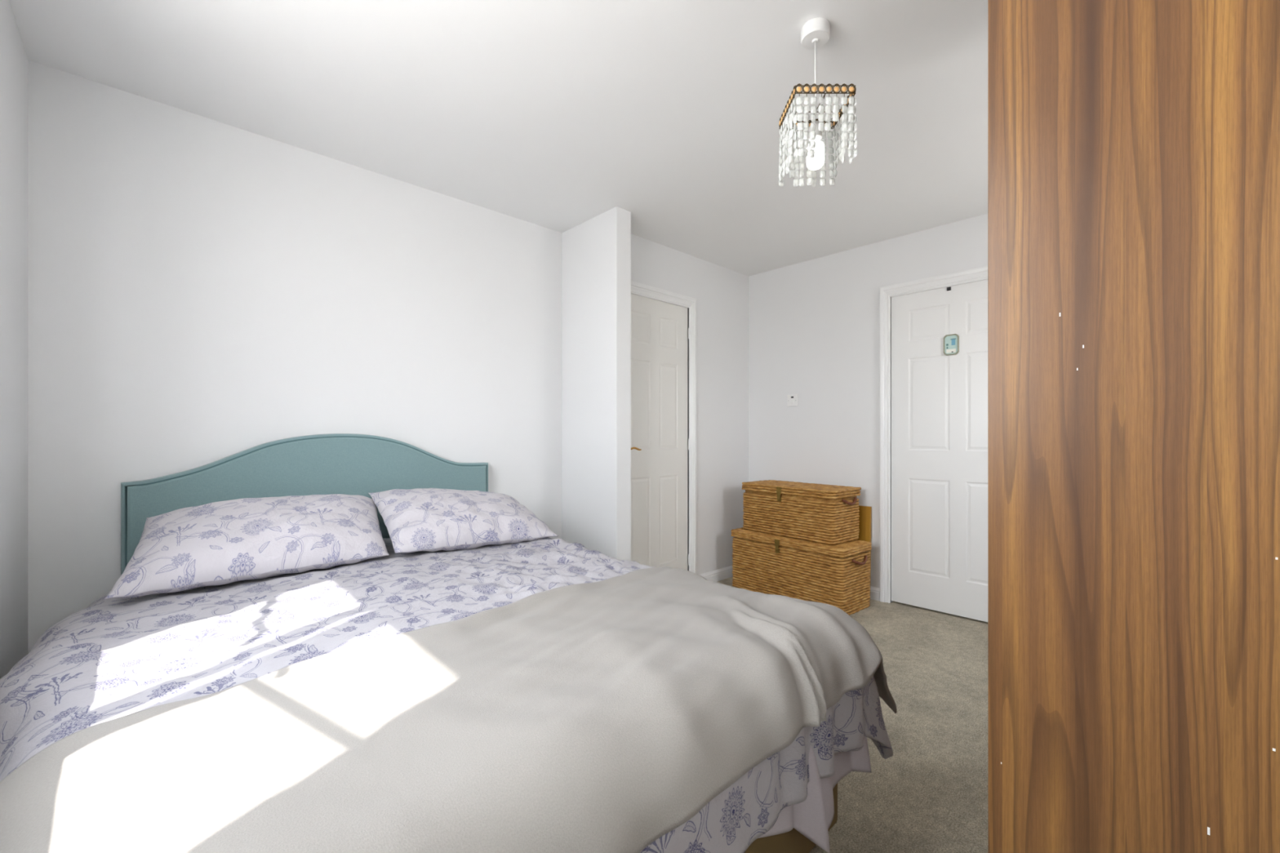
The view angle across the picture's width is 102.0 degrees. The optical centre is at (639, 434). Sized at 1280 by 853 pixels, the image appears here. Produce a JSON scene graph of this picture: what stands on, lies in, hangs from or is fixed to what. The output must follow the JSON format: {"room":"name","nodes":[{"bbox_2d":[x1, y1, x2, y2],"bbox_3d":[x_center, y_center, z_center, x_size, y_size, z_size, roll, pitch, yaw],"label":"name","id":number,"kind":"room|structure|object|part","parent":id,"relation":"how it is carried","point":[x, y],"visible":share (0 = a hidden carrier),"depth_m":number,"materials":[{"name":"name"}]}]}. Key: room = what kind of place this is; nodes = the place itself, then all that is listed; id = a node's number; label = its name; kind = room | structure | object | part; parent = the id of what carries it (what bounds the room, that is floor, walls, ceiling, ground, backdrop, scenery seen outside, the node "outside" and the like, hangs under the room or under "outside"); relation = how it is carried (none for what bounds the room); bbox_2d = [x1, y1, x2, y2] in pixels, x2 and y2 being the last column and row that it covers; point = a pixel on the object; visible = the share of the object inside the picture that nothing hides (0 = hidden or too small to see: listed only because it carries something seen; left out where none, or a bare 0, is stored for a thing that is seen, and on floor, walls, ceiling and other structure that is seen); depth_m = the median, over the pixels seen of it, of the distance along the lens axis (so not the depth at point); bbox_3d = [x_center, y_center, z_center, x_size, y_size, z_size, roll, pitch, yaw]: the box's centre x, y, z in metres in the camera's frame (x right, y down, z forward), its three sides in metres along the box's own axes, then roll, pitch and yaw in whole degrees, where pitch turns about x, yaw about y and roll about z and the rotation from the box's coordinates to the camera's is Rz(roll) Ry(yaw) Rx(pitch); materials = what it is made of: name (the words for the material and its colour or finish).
{"room":"bedroom","nodes":[
{"label":"bedroom","id":0,"kind":"room"},
{"bbox_2d":[0,0,27,678],"bbox_3d":[-1.049,-0.087,0.569,0.155,2.355,3.310,0,0,-44],"label":"wall","id":1,"kind":"structure","parent":0,"point":[13,56],"depth_m":1.55,"materials":[{"name":"paint"}]},
{"bbox_2d":[27,59,561,653],"bbox_3d":[-1.287,-0.087,2.586,2.283,2.355,0.140,0,0,-44],"label":"wall","id":2,"kind":"structure","parent":0,"point":[202,291],"depth_m":2.13,"materials":[{"name":"paint"}]},
{"bbox_2d":[8,0,987,275],"bbox_3d":[0.680,-1.315,2.215,4.929,0.100,3.710,0,0,-44],"label":"ceiling","id":3,"kind":"structure","parent":0,"point":[557,115],"depth_m":1.94,"materials":[{"name":"paint"}]},
{"bbox_2d":[778,17,857,186],"bbox_3d":[0.545,-1.040,1.609,0.198,0.450,0.200,0,0,0],"label":"pendant lamp","id":4,"kind":"object","parent":3,"relation":"hanging from","point":[815,33],"visible":1,"depth_m":1.57,"materials":[{"name":"white glass"}]},
{"bbox_3d":[0.545,-0.872,1.610,0.054,0.092,0.054,0,0,0],"label":"bulb","id":5,"kind":"part","parent":4,"relation":"part of","materials":[{"name":"white glass"}]},
{"bbox_3d":[0.545,-0.995,1.610,0.179,0.063,0.179,0,0,0],"label":"rim frame","id":6,"kind":"part","parent":4,"relation":"part of","materials":[{"name":"metal"}]},
{"bbox_2d":[561,206,631,560],"bbox_3d":[-0.271,-0.087,3.096,0.108,2.355,0.523,0,0,-44],"label":"wall","id":7,"kind":"structure","parent":0,"point":[596,252],"depth_m":2.98,"materials":[{"name":"paint"}]},
{"bbox_2d":[631,233,748,574],"bbox_3d":[0.280,-0.087,3.677,1.491,2.355,0.140,0,0,-44],"label":"wall","id":8,"kind":"structure","parent":0,"point":[721,294],"depth_m":3.84,"materials":[{"name":"paint"}]},
{"bbox_2d":[631,293,690,570],"bbox_3d":[0.109,0.093,3.416,0.660,1.969,0.094,0,0,-44],"label":"door","id":9,"kind":"structure","parent":8,"relation":"in","point":[660,330],"depth_m":3.44,"materials":[{"name":"beige paint"}]},
{"bbox_3d":[-0.051,0.090,3.239,0.113,0.140,0.059,0,0,-44],"label":"handle","id":10,"kind":"part","parent":9,"relation":"part of","materials":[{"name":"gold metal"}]},
{"bbox_2d":[631,280,696,573],"bbox_3d":[0.110,0.063,3.412,0.784,2.054,0.030,0,0,-44],"label":"trim","id":11,"kind":"structure","parent":8,"relation":"attached to","point":[637,288],"depth_m":3.64,"materials":[{"name":"white paint"}]},
{"bbox_2d":[688,308,688,570],"bbox_3d":[0.058,0.097,3.466,0.668,1.987,0.140,0,0,-44],"label":"trim","id":12,"kind":"structure","parent":8,"relation":"attached to","point":[688,308],"depth_m":3.64,"materials":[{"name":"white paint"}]},
{"bbox_2d":[698,565,733,582],"bbox_3d":[0.635,1.050,3.908,0.660,0.081,0.016,0,0,-44],"label":"baseboard","id":13,"kind":"structure","parent":8,"relation":"attached to","point":[724,573],"depth_m":3.86,"materials":[{"name":"white paint"}]},
{"bbox_2d":[717,577,987,852],"bbox_3d":[0.627,1.140,2.165,5.074,0.100,3.710,0,0,-44],"label":"floor","id":14,"kind":"structure","parent":0,"point":[931,796],"depth_m":1.80,"materials":[{"name":"carpet"}]},
{"bbox_2d":[120,433,837,852],"bbox_3d":[-0.674,0.543,1.640,1.420,1.094,2.024,0,0,-44],"label":"bed","id":15,"kind":"object","parent":14,"relation":"on","point":[345,464],"visible":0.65,"depth_m":2.19,"materials":[{"name":"fabric"}]},
{"bbox_3d":[-1.353,0.393,2.353,1.420,0.794,0.054,0,0,-44],"label":"headboard","id":16,"kind":"part","parent":15,"relation":"part of","materials":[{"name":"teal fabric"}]},
{"bbox_2d":[0,537,893,852],"bbox_3d":[-0.646,0.665,1.536,1.728,0.416,2.077,0,0,-44],"label":"duvet","id":17,"kind":"object","parent":15,"relation":"on","point":[111,659],"visible":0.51,"depth_m":1.24,"materials":[{"name":"fabric"}]},
{"bbox_2d":[104,493,389,599],"bbox_3d":[-1.335,0.359,1.888,0.840,0.246,0.486,0,0,-44],"label":"pillow","id":18,"kind":"object","parent":17,"relation":"on","point":[220,543],"visible":0.99,"depth_m":1.74,"materials":[{"name":"fabric"}]},
{"bbox_2d":[0,566,897,852],"bbox_3d":[-0.137,0.638,1.058,0.758,0.402,1.700,0,0,44],"label":"blanket","id":19,"kind":"object","parent":17,"relation":"on","point":[604,716],"visible":0.99,"depth_m":0.82,"materials":[{"name":"grey fabric"}]},
{"bbox_2d":[368,488,558,553],"bbox_3d":[-0.802,0.363,2.340,0.690,0.238,0.531,0,0,-37],"label":"pillow","id":20,"kind":"object","parent":17,"relation":"on","point":[417,519],"visible":1,"depth_m":2.19,"materials":[{"name":"fabric"}]},
{"bbox_2d":[758,736,871,852],"bbox_3d":[0.062,0.719,0.916,1.354,0.391,0.182,0,0,-44],"label":"sheet","id":21,"kind":"object","parent":15,"relation":"on","point":[812,818],"visible":0.09,"depth_m":1.14,"materials":[{"name":"fabric"}]},
{"bbox_2d":[730,527,871,615],"bbox_3d":[1.068,0.887,3.497,0.388,0.408,0.902,0,0,-39],"label":"wicker basket","id":22,"kind":"object","parent":14,"relation":"on","point":[837,575],"visible":0.84,"depth_m":3.28,"materials":[{"name":"brown wicker"}]},
{"bbox_2d":[741,480,861,544],"bbox_3d":[1.095,0.514,3.556,0.362,0.338,0.767,0,0,-39],"label":"wicker basket","id":23,"kind":"object","parent":22,"relation":"on","point":[828,514],"visible":1,"depth_m":3.37,"materials":[{"name":"brown wicker"}]},
{"bbox_3d":[1.091,0.372,3.568,0.354,0.055,0.744,0,0,-39],"label":"lid","id":24,"kind":"part","parent":23,"relation":"part of","materials":[{"name":"brown wicker"}]},
{"bbox_3d":[1.335,0.425,3.282,0.164,0.044,0.038,0,0,-39],"label":"handle","id":25,"kind":"part","parent":23,"relation":"part of","materials":[{"name":"brown leather"}]},
{"bbox_3d":[1.064,0.708,3.509,0.379,0.049,0.879,0,0,-39],"label":"lid","id":26,"kind":"part","parent":22,"relation":"part of","materials":[{"name":"brown wicker"}]},
{"bbox_3d":[1.354,0.775,3.173,0.175,0.044,0.038,0,0,-39],"label":"handle","id":27,"kind":"part","parent":22,"relation":"part of","materials":[{"name":"brown leather"}]},
{"bbox_2d":[857,505,871,591],"bbox_3d":[1.339,0.783,3.602,0.043,0.612,0.520,0,0,-44],"label":"wooden board","id":28,"kind":"object","parent":14,"relation":"on","point":[865,512],"visible":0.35,"depth_m":3.43,"materials":[{"name":"wood"}]},
{"bbox_2d":[987,0,1279,852],"bbox_3d":[1.159,0.040,1.030,1.100,2.100,0.610,0,0,-44],"label":"wardrobe","id":29,"kind":"object","parent":14,"relation":"on","point":[1134,145],"visible":1,"depth_m":0.73,"materials":[{"name":"brown wood"}]},
{"bbox_2d":[748,213,987,587],"bbox_3d":[1.877,-0.087,3.182,0.140,2.355,3.060,0,0,-44],"label":"wall","id":30,"kind":"structure","parent":0,"point":[814,324],"depth_m":3.64,"materials":[{"name":"paint"}]},
{"bbox_2d":[786,394,798,406],"bbox_3d":[1.133,-0.253,3.852,0.014,0.086,0.086,0,0,-44],"label":"wall switch","id":31,"kind":"object","parent":30,"relation":"attached to","point":[792,400],"visible":1,"depth_m":3.85,"materials":[{"name":"white plastic"}]},
{"bbox_2d":[870,586,879,600],"bbox_3d":[1.216,1.050,3.764,0.016,0.081,1.026,0,0,-44],"label":"baseboard","id":32,"kind":"structure","parent":30,"relation":"attached to","point":[874,592],"depth_m":3.41,"materials":[{"name":"white paint"}]},
{"bbox_2d":[890,297,893,602],"bbox_3d":[1.933,0.097,3.124,0.140,1.987,0.772,0,0,-44],"label":"trim","id":33,"kind":"structure","parent":30,"relation":"attached to","point":[891,297],"depth_m":3.36,"materials":[{"name":"white paint"}]},
{"bbox_2d":[879,265,987,603],"bbox_3d":[1.879,0.063,3.072,0.030,2.054,0.888,0,0,-44],"label":"trim","id":34,"kind":"structure","parent":30,"relation":"attached to","point":[980,273],"depth_m":3.36,"materials":[{"name":"white paint"}]},
{"bbox_2d":[891,279,987,622],"bbox_3d":[1.882,0.093,3.075,0.095,1.969,0.760,0,0,-44],"label":"door","id":35,"kind":"structure","parent":30,"relation":"in","point":[940,401],"depth_m":3.15,"materials":[{"name":"white paint"}]},
{"bbox_2d":[943,333,959,355],"bbox_3d":[1.865,-0.538,3.104,0.009,0.124,0.082,0,0,-44],"label":"plaque","id":36,"kind":"object","parent":35,"relation":"attached to","point":[951,342],"visible":1,"depth_m":3.10,"materials":[{"name":"teal plastic"}]}
]}

